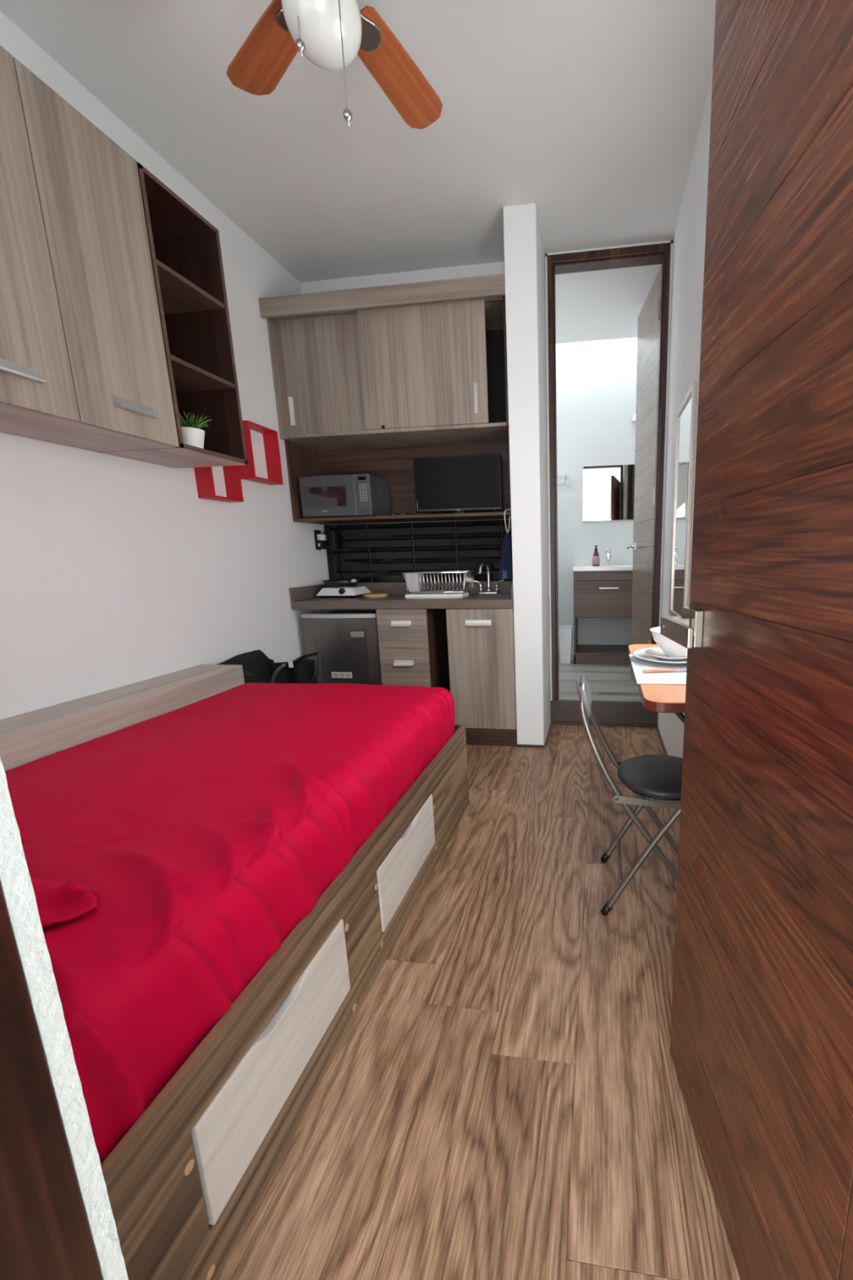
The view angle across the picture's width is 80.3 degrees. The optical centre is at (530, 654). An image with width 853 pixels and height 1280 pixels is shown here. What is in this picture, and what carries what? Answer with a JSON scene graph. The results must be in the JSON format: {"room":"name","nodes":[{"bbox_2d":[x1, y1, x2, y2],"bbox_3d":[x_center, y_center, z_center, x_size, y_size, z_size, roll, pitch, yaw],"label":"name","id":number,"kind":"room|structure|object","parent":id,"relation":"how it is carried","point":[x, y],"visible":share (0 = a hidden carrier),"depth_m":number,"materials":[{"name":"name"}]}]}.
{"room":"studio apartment","nodes":[
{"label":"studio apartment","id":0,"kind":"room"},
{"bbox_2d":[0,11,332,719],"bbox_3d":[-1.623,-0.614,1.830,0.100,2.750,3.150,0,11,8],"label":"wall","id":1,"kind":"structure","parent":0,"point":[115,572],"depth_m":1.97,"materials":[{"name":"white paint"}]},
{"bbox_2d":[0,45,178,452],"bbox_3d":[-1.451,-1.087,1.347,0.366,0.860,0.686,0,11,8],"label":"upper cabinet","id":2,"kind":"object","parent":1,"relation":"attached to","point":[83,365],"visible":1,"depth_m":1.39,"materials":[{"name":"beige laminate"}]},
{"bbox_2d":[98,161,248,468],"bbox_3d":[-1.393,-1.189,1.850,0.340,0.860,0.342,0,11,8],"label":"open shelf unit","id":3,"kind":"object","parent":1,"relation":"attached to","point":[184,247],"visible":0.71,"depth_m":1.94,"materials":[{"name":"brown laminate"}]},
{"bbox_2d":[178,411,211,448],"bbox_3d":[-1.286,-0.851,1.873,0.159,0.149,0.126,0,11,8],"label":"potted plant","id":4,"kind":"object","parent":3,"relation":"on","point":[192,434],"visible":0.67,"depth_m":1.84,"materials":[{"name":"green plant"}]},
{"bbox_2d":[194,465,244,502],"bbox_3d":[-1.462,-0.824,2.311,0.081,0.193,0.190,0,11,8],"label":"cube shelf","id":5,"kind":"object","parent":1,"relation":"attached to","point":[203,475],"visible":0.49,"depth_m":2.32,"materials":[{"name":"red paint"}]},
{"bbox_2d":[239,420,283,484],"bbox_3d":[-1.423,-1.048,2.582,0.081,0.273,0.231,0,11,8],"label":"cube shelf","id":6,"kind":"object","parent":1,"relation":"attached to","point":[247,472],"visible":0.86,"depth_m":2.65,"materials":[{"name":"red paint"}]},
{"bbox_2d":[0,0,715,343],"bbox_3d":[-0.443,-2.108,1.912,2.390,0.100,4.220,0,11,8],"label":"ceiling","id":7,"kind":"structure","parent":0,"point":[589,113],"depth_m":1.92,"materials":[{"name":"paint"}]},
{"bbox_2d":[226,0,442,128],"bbox_3d":[-0.459,-1.571,1.156,0.857,0.656,0.880,0,11,8],"label":"ceiling fan","id":8,"kind":"object","parent":7,"relation":"hanging from","point":[331,34],"visible":1,"depth_m":1.30,"materials":[{"name":"brown wood"}]},
{"bbox_2d":[300,261,504,611],"bbox_3d":[-0.702,-0.909,3.211,1.337,2.750,0.100,0,11,8],"label":"wall","id":9,"kind":"structure","parent":0,"point":[495,268],"depth_m":2.90,"materials":[{"name":"white paint"}]},
{"bbox_2d":[313,524,340,579],"bbox_3d":[-1.307,-0.639,3.234,0.174,0.442,0.077,-4,12,-14],"label":"wall outlet","id":10,"kind":"object","parent":9,"relation":"attached to","point":[320,544],"visible":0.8,"depth_m":3.20,"materials":[{"name":"black plastic"}]},
{"bbox_2d":[258,273,508,451],"bbox_3d":[-0.753,-1.594,2.806,1.335,0.690,0.430,0,11,8],"label":"upper cabinet","id":11,"kind":"object","parent":9,"relation":"attached to","point":[423,363],"visible":0.88,"depth_m":2.66,"materials":[{"name":"beige laminate"}]},
{"bbox_2d":[284,432,511,524],"bbox_3d":[-0.736,-1.041,2.962,1.335,0.454,0.340,0,11,8],"label":"niche","id":12,"kind":"object","parent":9,"relation":"attached to","point":[394,465],"visible":0.59,"depth_m":3.08,"materials":[{"name":"laminate"}]},
{"bbox_2d":[298,473,390,518],"bbox_3d":[-1.129,-0.953,3.021,0.437,0.238,0.278,0,11,8],"label":"microwave oven","id":13,"kind":"object","parent":12,"relation":"on","point":[363,495],"visible":0.95,"depth_m":2.89,"materials":[{"name":"grey metal"}]},
{"bbox_2d":[388,512,413,515],"bbox_3d":[-0.781,-0.836,2.963,0.110,0.018,0.101,0,11,8],"label":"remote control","id":14,"kind":"object","parent":12,"relation":"on","point":[403,513],"visible":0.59,"depth_m":2.92,"materials":[{"name":"black plastic"}]},
{"bbox_2d":[413,453,502,513],"bbox_3d":[-0.438,-1.007,2.953,0.536,0.343,0.150,0,11,8],"label":"television","id":15,"kind":"object","parent":12,"relation":"on","point":[460,484],"visible":0.86,"depth_m":2.94,"materials":[{"name":"black plastic"}]},
{"bbox_2d":[324,519,512,582],"bbox_3d":[-0.704,-0.621,3.213,1.334,0.468,0.010,0,11,8],"label":"backsplash","id":16,"kind":"structure","parent":9,"relation":"attached to","point":[373,553],"depth_m":3.20,"materials":[{"name":"tile"}]},
{"bbox_2d":[217,724,740,1279],"bbox_3d":[-0.470,0.785,1.883,2.190,0.060,3.017,0,11,8],"label":"floor","id":17,"kind":"structure","parent":0,"point":[504,1100],"depth_m":1.05,"materials":[{"name":"laminate"}]},
{"bbox_2d":[0,664,244,770],"bbox_3d":[-1.522,0.526,1.501,0.206,0.640,1.679,0,11,8],"label":"ledge","id":18,"kind":"object","parent":17,"relation":"on","point":[29,736],"visible":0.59,"depth_m":1.66,"materials":[{"name":"beige laminate"}]},
{"bbox_2d":[217,649,320,683],"bbox_3d":[-1.290,0.312,2.545,0.350,0.649,0.426,0,11,8],"label":"bag","id":19,"kind":"object","parent":17,"relation":"on","point":[257,668],"visible":0.36,"depth_m":2.63,"materials":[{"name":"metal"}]},
{"bbox_2d":[100,724,469,1279],"bbox_3d":[-0.907,0.656,1.455,1.026,0.378,1.707,0,11,8],"label":"frame","id":20,"kind":"object","parent":17,"relation":"on","point":[184,1184],"visible":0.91,"depth_m":0.88,"materials":[{"name":"laminate"}]},
{"bbox_2d":[4,682,454,1164],"bbox_3d":[-0.915,0.395,1.390,1.018,0.284,1.681,0,11,8],"label":"bedspread","id":21,"kind":"object","parent":20,"relation":"on","point":[204,832],"visible":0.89,"depth_m":1.00,"materials":[{"name":"red fabric"}]},
{"bbox_2d":[20,837,99,928],"bbox_3d":[-0.998,0.338,0.699,0.645,0.143,0.310,0,11,8],"label":"pillow","id":22,"kind":"object","parent":21,"relation":"on","point":[56,902],"visible":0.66,"depth_m":0.76,"materials":[{"name":"red fabric"}]},
{"bbox_2d":[300,609,382,684],"bbox_3d":[-1.103,0.100,3.167,0.481,0.766,0.432,0,11,8],"label":"mini fridge","id":23,"kind":"object","parent":17,"relation":"on","point":[347,641],"visible":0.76,"depth_m":2.93,"materials":[{"name":"metal"}]},
{"bbox_2d":[333,673,350,676],"bbox_3d":[-1.137,0.125,2.959,0.112,0.019,0.001,0,11,8],"label":"print","id":24,"kind":"object","parent":23,"relation":"attached to","point":[334,674],"depth_m":2.96,"materials":[{"name":"paper"}]},
{"bbox_2d":[376,608,450,692],"bbox_3d":[-0.712,0.101,3.106,0.300,0.812,0.464,0,11,8],"label":"base cabinet","id":25,"kind":"object","parent":17,"relation":"on","point":[413,644],"visible":0.53,"depth_m":2.89,"materials":[{"name":"beige laminate"}]},
{"bbox_2d":[445,608,517,746],"bbox_3d":[-0.255,0.104,3.042,0.386,0.812,0.464,0,11,8],"label":"base cabinet","id":26,"kind":"object","parent":17,"relation":"on","point":[481,642],"visible":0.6,"depth_m":2.84,"materials":[{"name":"beige laminate"}]},
{"bbox_2d":[288,581,513,609],"bbox_3d":[-0.731,-0.368,3.034,1.335,0.130,0.446,0,11,8],"label":"countertop","id":27,"kind":"structure","parent":26,"relation":"on","point":[305,597],"depth_m":2.90,"materials":[{"name":"laminate"}]},
{"bbox_2d":[316,585,371,598],"bbox_3d":[-1.191,-0.403,3.141,0.255,0.074,0.230,0,11,8],"label":"hot plate","id":28,"kind":"object","parent":27,"relation":"on","point":[348,590],"visible":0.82,"depth_m":3.06,"materials":[{"name":"white plastic"}]},
{"bbox_2d":[322,578,359,586],"bbox_3d":[-1.204,-0.462,3.136,0.224,0.043,0.224,-3,11,-7],"label":"frying pan","id":29,"kind":"object","parent":28,"relation":"on","point":[345,582],"visible":1,"depth_m":3.05,"materials":[{"name":"black metal"}]},
{"bbox_2d":[363,592,387,597],"bbox_3d":[-0.976,-0.371,3.096,0.148,0.020,0.148,0,11,8],"label":"cutting board","id":30,"kind":"object","parent":27,"relation":"on","point":[379,594],"visible":1,"depth_m":3.04,"materials":[{"name":"brown wood"}]},
{"bbox_2d":[402,570,475,598],"bbox_3d":[-0.551,-0.430,3.009,0.386,0.153,0.260,0,11,8],"label":"dish rack","id":31,"kind":"object","parent":27,"relation":"on","point":[413,580],"visible":1,"depth_m":2.92,"materials":[{"name":"white plastic"}]},
{"bbox_2d":[404,573,422,591],"bbox_3d":[-0.702,-0.435,2.957,0.085,0.110,0.080,0,11,8],"label":"basket","id":32,"kind":"object","parent":31,"relation":"on","point":[414,580],"depth_m":2.92,"materials":[{"name":"white plastic"}]},
{"bbox_2d":[404,591,469,598],"bbox_3d":[-0.557,-0.366,3.023,0.365,0.024,0.260,0,11,8],"label":"drip tray","id":33,"kind":"object","parent":31,"relation":"on","point":[415,594],"depth_m":2.91,"materials":[{"name":"white plastic"}]},
{"bbox_2d":[471,561,504,594],"bbox_3d":[-0.269,-0.479,3.096,0.172,0.205,0.133,-7,13,-27],"label":"kitchen faucet","id":34,"kind":"object","parent":27,"relation":"on","point":[481,589],"visible":0.98,"depth_m":3.11,"materials":[{"name":"silver metal"}]},
{"bbox_2d":[466,594,511,608],"bbox_3d":[-0.222,-0.281,2.965,0.258,0.141,0.279,0,11,8],"label":"sink","id":35,"kind":"object","parent":27,"relation":"in","point":[478,596],"visible":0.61,"depth_m":3.06,"materials":[{"name":"metal"}]},
{"bbox_2d":[575,674,682,915],"bbox_3d":[0.359,0.429,1.588,0.424,0.730,0.303,0,11,8],"label":"folding chair","id":36,"kind":"object","parent":17,"relation":"on","point":[655,776],"visible":0.84,"depth_m":1.50,"materials":[{"name":"black vinyl"},{"name":"black plastic"},{"name":"grey metal"}]},
{"bbox_2d":[502,202,551,745],"bbox_3d":[0.009,-0.859,2.892,0.160,2.750,0.545,0,11,8],"label":"wall partition","id":37,"kind":"structure","parent":0,"point":[523,245],"depth_m":2.62,"materials":[{"name":"white paint"}]},
{"bbox_2d":[503,508,511,533],"bbox_3d":[-0.122,-0.746,2.740,0.054,0.137,0.030,0,11,8],"label":"hanger","id":38,"kind":"object","parent":37,"relation":"attached to","point":[506,509],"visible":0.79,"depth_m":2.74,"materials":[{"name":"silver metal"}]},
{"bbox_2d":[498,532,511,579],"bbox_3d":[-0.151,-0.564,2.831,0.081,0.262,0.030,0,11,8],"label":"kitchen towel","id":39,"kind":"object","parent":38,"relation":"hanging from","point":[505,567],"visible":0.98,"depth_m":2.83,"materials":[{"name":"blue fabric"}]},
{"bbox_2d":[516,744,544,747],"bbox_3d":[-0.003,0.537,2.889,0.164,0.014,0.012,0,11,8],"label":"baseboard","id":40,"kind":"structure","parent":37,"relation":"attached to","point":[517,745],"depth_m":2.88,"materials":[{"name":"laminate"}]},
{"bbox_2d":[544,722,552,747],"bbox_3d":[0.110,0.498,3.073,0.012,0.014,0.410,0,11,8],"label":"baseboard","id":41,"kind":"structure","parent":37,"relation":"attached to","point":[551,723],"depth_m":3.04,"materials":[{"name":"laminate"}]},
{"bbox_2d":[545,240,673,700],"bbox_3d":[0.456,-0.972,3.001,0.693,2.590,0.100,0,11,8],"label":"doorway","id":42,"kind":"structure","parent":37,"relation":"in","point":[670,241],"depth_m":2.86,"materials":[{"name":"brown wood"}]},
{"bbox_2d":[546,242,671,701],"bbox_3d":[0.481,-1.014,3.247,0.732,2.575,0.715,-1,11,0],"label":"door","id":43,"kind":"structure","parent":42,"relation":"attached to","point":[653,317],"depth_m":3.00,"materials":[{"name":"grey wood"}]},
{"bbox_2d":[555,337,637,654],"bbox_3d":[0.231,-1.527,4.551,1.575,3.400,0.100,0,11,8],"label":"wall","id":44,"kind":"structure","parent":0,"point":[597,380],"depth_m":4.39,"materials":[{"name":"paint"}]},
{"bbox_2d":[557,475,566,487],"bbox_3d":[0.159,-1.562,4.465,0.325,0.116,0.072,0,11,8],"label":"towel rack","id":45,"kind":"object","parent":44,"relation":"attached to","point":[562,476],"visible":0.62,"depth_m":4.43,"materials":[{"name":"silver metal"}]},
{"bbox_2d":[582,464,635,521],"bbox_3d":[0.719,-1.449,4.433,0.515,0.475,0.023,0,11,8],"label":"bathroom mirror","id":46,"kind":"object","parent":44,"relation":"attached to","point":[607,491],"visible":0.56,"depth_m":4.42,"materials":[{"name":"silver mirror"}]},
{"bbox_2d":[631,415,635,422],"bbox_3d":[0.903,-2.046,4.273,0.050,0.050,0.050,0,11,8],"label":"robe hook","id":47,"kind":"object","parent":44,"relation":"attached to","point":[634,416],"visible":0.64,"depth_m":4.26,"materials":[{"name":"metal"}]},
{"bbox_2d":[558,653,642,702],"bbox_3d":[0.149,0.252,4.066,1.575,0.205,1.563,0,11,8],"label":"floor","id":48,"kind":"structure","parent":0,"point":[606,682],"depth_m":3.73,"materials":[{"name":"grey tile"}]},
{"bbox_2d":[558,624,573,663],"bbox_3d":[0.312,-0.092,4.403,0.134,0.330,0.151,0,11,8],"label":"waste bin","id":49,"kind":"object","parent":48,"relation":"on","point":[565,632],"visible":0.88,"depth_m":4.34,"materials":[{"name":"white plastic"}]},
{"bbox_2d":[572,564,632,664],"bbox_3d":[0.692,-0.367,4.431,0.609,0.842,0.461,0,11,8],"label":"vanity unit","id":50,"kind":"object","parent":48,"relation":"on","point":[611,597],"visible":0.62,"depth_m":4.21,"materials":[{"name":"laminate"}]},
{"bbox_2d":[592,545,599,565],"bbox_3d":[0.585,-0.887,4.433,0.062,0.182,0.059,-11,15,-41],"label":"soap bottle","id":51,"kind":"object","parent":50,"relation":"on","point":[596,559],"visible":1,"depth_m":4.42,"materials":[{"name":"pink plastic"}]},
{"bbox_2d":[573,644,631,664],"bbox_3d":[0.706,-0.004,4.516,0.597,0.096,0.434,0,11,8],"label":"shelf","id":52,"kind":"object","parent":50,"relation":"attached to","point":[584,654],"depth_m":4.33,"materials":[{"name":"laminate"}]},
{"bbox_2d":[572,564,632,571],"bbox_3d":[0.685,-0.763,4.357,0.609,0.035,0.451,0,11,8],"label":"basin","id":53,"kind":"object","parent":50,"relation":"in","point":[623,567],"depth_m":4.15,"materials":[{"name":"white ceramic"}]},
{"bbox_2d":[605,546,611,565],"bbox_3d":[0.700,-0.885,4.435,0.048,0.172,0.136,0,11,8],"label":"faucet","id":54,"kind":"object","parent":50,"relation":"on","point":[608,550],"visible":1,"depth_m":4.46,"materials":[{"name":"silver metal"}]},
{"bbox_2d":[551,699,657,724],"bbox_3d":[0.477,0.384,3.232,0.693,0.160,0.020,0,11,8],"label":"step","id":55,"kind":"structure","parent":48,"relation":"attached to","point":[568,711],"depth_m":3.21,"materials":[{"name":"wood"}]},
{"bbox_2d":[552,721,655,727],"bbox_3d":[0.476,0.458,3.229,0.669,0.016,0.014,0,11,8],"label":"baseboard","id":56,"kind":"structure","parent":55,"relation":"attached to","point":[553,722],"depth_m":3.22,"materials":[{"name":"laminate"}]},
{"bbox_2d":[657,72,712,758],"bbox_3d":[0.745,-1.067,2.202,0.100,3.400,4.700,0,11,8],"label":"wall","id":57,"kind":"structure","parent":0,"point":[689,240],"depth_m":2.26,"materials":[{"name":"white paint"}]},
{"bbox_2d":[627,644,686,723],"bbox_3d":[0.467,0.182,1.604,0.263,0.295,0.800,0,11,8],"label":"table","id":58,"kind":"object","parent":57,"relation":"attached to","point":[660,698],"visible":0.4,"depth_m":1.26,"materials":[{"name":"orange laminate"}]},
{"bbox_2d":[629,653,687,684],"bbox_3d":[0.443,0.042,1.550,0.241,0.002,0.410,0,11,8],"label":"placemat","id":59,"kind":"object","parent":58,"relation":"on","point":[677,677],"visible":0.51,"depth_m":1.47,"materials":[{"name":"white fabric"}]},
{"bbox_2d":[631,646,687,665],"bbox_3d":[0.474,0.009,1.650,0.264,0.022,0.264,0,11,8],"label":"dinner plate","id":60,"kind":"object","parent":59,"relation":"on","point":[640,653],"visible":0.41,"depth_m":1.61,"materials":[{"name":"white ceramic"}]},
{"bbox_2d":[644,647,687,661],"bbox_3d":[0.470,0.003,1.634,0.180,0.021,0.180,0,11,8],"label":"saucer","id":61,"kind":"object","parent":60,"relation":"on","point":[658,652],"visible":0.54,"depth_m":1.62,"materials":[{"name":"white ceramic"}]},
{"bbox_2d":[649,626,687,657],"bbox_3d":[0.475,-0.036,1.605,0.172,0.089,0.172,0,11,8],"label":"bowl","id":62,"kind":"object","parent":61,"relation":"on","point":[670,648],"visible":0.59,"depth_m":1.57,"materials":[{"name":"white ceramic"}]},
{"bbox_2d":[643,668,686,672],"bbox_3d":[0.444,0.047,1.486,0.215,0.010,0.014,-2,11,-4],"label":"table knife","id":63,"kind":"object","parent":59,"relation":"on","point":[659,670],"visible":0.63,"depth_m":1.48,"materials":[{"name":"brown wood"}]},
{"bbox_2d":[655,724,680,802],"bbox_3d":[0.666,0.673,2.137,0.012,0.016,2.167,0,11,8],"label":"baseboard","id":64,"kind":"structure","parent":57,"relation":"attached to","point":[656,725],"depth_m":2.90,"materials":[{"name":"laminate"}]},
{"bbox_2d":[669,382,697,616],"bbox_3d":[0.689,-0.642,2.251,0.018,0.970,0.442,0,11,8],"label":"wall mirror","id":65,"kind":"object","parent":57,"relation":"attached to","point":[686,422],"visible":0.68,"depth_m":2.21,"materials":[{"name":"silver metal"}]},
{"bbox_3d":[-0.691,-0.315,0.240,2.390,2.750,0.200,0,11,8],"label":"wall","id":66,"kind":"structure","parent":0,"visible":0},
{"bbox_2d":[0,757,128,1279],"bbox_3d":[-0.444,-0.267,0.308,0.052,2.620,0.020,0,11,8],"label":"wall edge","id":67,"kind":"structure","parent":66,"relation":"attached to","point":[15,883],"depth_m":0.42,"materials":[{"name":"white paint"}]},
{"bbox_2d":[0,0,852,1279],"bbox_3d":[-0.080,-0.319,0.431,0.948,2.660,0.819,-1,11,-1],"label":"door","id":68,"kind":"structure","parent":66,"relation":"in","point":[762,1039],"depth_m":0.59,"materials":[{"name":"brown wood"}]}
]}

